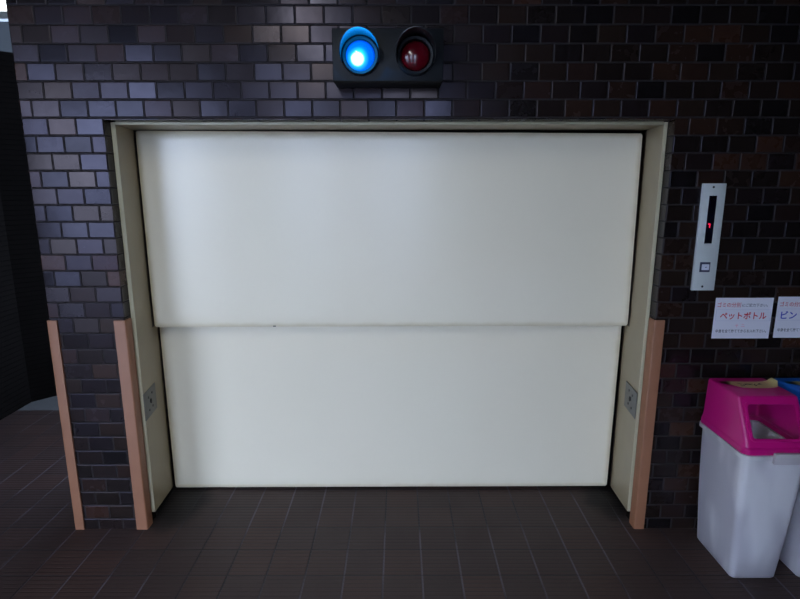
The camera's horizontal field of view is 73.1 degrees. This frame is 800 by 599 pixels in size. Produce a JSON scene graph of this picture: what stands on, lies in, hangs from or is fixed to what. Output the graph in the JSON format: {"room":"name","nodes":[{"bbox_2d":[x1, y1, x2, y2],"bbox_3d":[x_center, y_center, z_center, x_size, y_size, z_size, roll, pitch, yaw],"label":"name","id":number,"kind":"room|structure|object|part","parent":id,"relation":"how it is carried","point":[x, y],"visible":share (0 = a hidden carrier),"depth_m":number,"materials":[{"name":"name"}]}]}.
{"room":"freight elevator lobby","nodes":[
{"label":"freight elevator lobby","id":0,"kind":"room"},
{"bbox_2d":[0,194,30,419],"bbox_3d":[-2.877,-0.237,2.124,0.150,2.800,3.456,0,12,0],"label":"wall","id":1,"kind":"structure","parent":0,"point":[14,384],"depth_m":3.87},
{"bbox_2d":[0,51,56,401],"bbox_3d":[-2.127,-0.625,4.690,0.141,2.510,2.323,10,16,41],"label":"wall","id":2,"kind":"structure","parent":0,"point":[15,185],"depth_m":3.92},
{"bbox_2d":[0,22,12,52],"bbox_3d":[-2.128,-1.996,4.404,0.141,0.290,2.323,10,16,41],"label":"trim","id":3,"kind":"structure","parent":2,"relation":"attached to","point":[5,39],"depth_m":3.69,"materials":[{"name":"grey paint"}]},
{"bbox_2d":[159,132,639,478],"bbox_3d":[-0.044,-0.015,2.840,2.736,2.070,0.060,0,12,0],"label":"wall","id":4,"kind":"structure","parent":0,"point":[618,370],"depth_m":2.92,"materials":[{"name":"black"}]},
{"bbox_2d":[0,396,799,598],"bbox_3d":[-1.471,1.207,2.297,11.060,0.100,8.600,0,12,0],"label":"floor","id":5,"kind":"structure","parent":0,"point":[409,542],"depth_m":2.45,"materials":[{"name":"brown tile"}]},
{"bbox_2d":[697,378,799,577],"bbox_3d":[1.473,0.748,2.289,0.273,0.799,0.354,0,12,0],"label":"trash bin","id":6,"kind":"object","parent":5,"relation":"on","point":[749,475],"visible":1,"depth_m":2.21,"materials":[{"name":"plastic"}]},
{"bbox_3d":[1.473,0.474,2.240,0.267,0.204,0.332,0,12,0],"label":"lid","id":7,"kind":"part","parent":6,"relation":"part of","materials":[{"name":"plastic"}]},
{"bbox_2d":[774,378,799,576],"bbox_3d":[1.755,0.748,2.289,0.273,0.799,0.354,0,12,0],"label":"trash bin","id":8,"kind":"object","parent":5,"relation":"on","point":[790,553],"visible":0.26,"depth_m":2.26,"materials":[{"name":"plastic"}]},
{"bbox_3d":[1.755,0.473,2.241,0.267,0.204,0.332,0,12,0],"label":"lid","id":9,"kind":"part","parent":8,"relation":"part of","materials":[{"name":"blue plastic"}]},
{"bbox_2d":[5,0,799,528],"bbox_3d":[1.227,-0.322,2.517,5.541,2.800,0.450,0,12,0],"label":"wall","id":10,"kind":"structure","parent":0,"point":[723,75],"depth_m":2.19,"materials":[{"name":"brick"}]},
{"bbox_2d":[47,320,84,529],"bbox_3d":[-1.528,0.590,2.496,0.045,1.027,0.058,0,12,0],"label":"guard","id":11,"kind":"object","parent":10,"relation":"attached to","point":[53,331],"visible":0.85,"depth_m":2.46,"materials":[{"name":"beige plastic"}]},
{"bbox_2d":[113,318,152,529],"bbox_3d":[-1.230,0.590,2.494,0.052,1.027,0.054,0,12,0],"label":"guard","id":12,"kind":"object","parent":10,"relation":"attached to","point":[123,329],"visible":1,"depth_m":2.47,"materials":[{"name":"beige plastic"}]},
{"bbox_2d":[332,26,443,87],"bbox_3d":[-0.045,-0.916,2.029,0.414,0.185,0.260,0,12,0],"label":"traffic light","id":13,"kind":"object","parent":10,"relation":"attached to","point":[362,57],"visible":1,"depth_m":2.00,"materials":[{"name":"black"}]},
{"bbox_2d":[136,131,641,326],"bbox_3d":[-0.045,-0.324,2.584,2.332,0.927,0.051,0,12,0],"label":"door leaf","id":14,"kind":"structure","parent":10,"relation":"in","point":[243,228],"depth_m":2.56,"materials":[{"name":"beige paint"}]},
{"bbox_2d":[110,121,667,511],"bbox_3d":[-0.044,0.132,2.593,2.408,1.855,0.304,0,12,0],"label":"door frame","id":15,"kind":"structure","parent":10,"relation":"attached to","point":[146,336],"depth_m":2.49,"materials":[{"name":"beige paint"}]},
{"bbox_2d":[143,382,156,420],"bbox_3d":[-1.196,0.489,2.589,0.008,0.132,0.164,-1,12,-7],"label":"switch plate","id":16,"kind":"object","parent":15,"relation":"attached to","point":[149,397],"visible":1,"depth_m":2.58,"materials":[{"name":"grey metal"}]},
{"bbox_2d":[624,381,637,418],"bbox_3d":[1.108,0.481,2.596,0.008,0.128,0.168,1,12,6],"label":"switch plate","id":17,"kind":"object","parent":15,"relation":"attached to","point":[630,401],"visible":1,"depth_m":2.59,"materials":[{"name":"grey metal"}]},
{"bbox_2d":[160,326,621,486],"bbox_3d":[-0.047,0.517,2.836,2.346,1.010,0.045,0,12,0],"label":"door leaf","id":18,"kind":"structure","parent":10,"relation":"in","point":[303,406],"depth_m":2.82,"materials":[{"name":"beige paint"}]},
{"bbox_2d":[629,318,664,528],"bbox_3d":[1.140,0.589,2.496,0.047,1.027,0.054,0,12,0],"label":"guard","id":19,"kind":"object","parent":10,"relation":"attached to","point":[655,334],"visible":1,"depth_m":2.47,"materials":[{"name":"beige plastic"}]},
{"bbox_2d":[690,183,726,289],"bbox_3d":[1.310,-0.261,2.290,0.098,0.453,0.018,0,12,0],"label":"panel","id":20,"kind":"object","parent":10,"relation":"attached to","point":[712,199],"visible":1,"depth_m":2.29,"materials":[{"name":"silver metal"}]},
{"bbox_2d":[711,298,773,337],"bbox_3d":[1.505,0.083,2.370,0.252,0.183,0.002,0,12,0],"label":"paper notice","id":21,"kind":"object","parent":10,"relation":"attached to","point":[733,317],"visible":1,"depth_m":2.37,"materials":[{"name":"white paper"}]},
{"bbox_2d":[773,297,799,337],"bbox_3d":[1.777,0.078,2.369,0.252,0.185,0.002,0,12,0],"label":"paper notice","id":22,"kind":"object","parent":10,"relation":"attached to","point":[787,321],"visible":1,"depth_m":2.37,"materials":[{"name":"white paper"}]},
{"bbox_3d":[-1.473,-1.656,1.699,11.060,0.150,8.600,0,12,0],"label":"ceiling","id":23,"kind":"structure","parent":0,"visible":0},
{"bbox_2d":[0,0,7,21],"bbox_3d":[-2.405,-1.807,3.281,0.800,0.200,0.060,0,12,0],"label":"ceiling light","id":24,"kind":"object","parent":23,"relation":"attached to","point":[3,10],"visible":0.11,"depth_m":3.27,"materials":[{"name":"white"}]},
{"bbox_2d":[0,0,6,10],"bbox_3d":[-2.405,-1.808,3.275,0.780,0.115,0.050,0,12,0],"label":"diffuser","id":25,"kind":"object","parent":24,"relation":"attached to","point":[2,2],"depth_m":3.26,"materials":[{"name":"white"}]}
]}

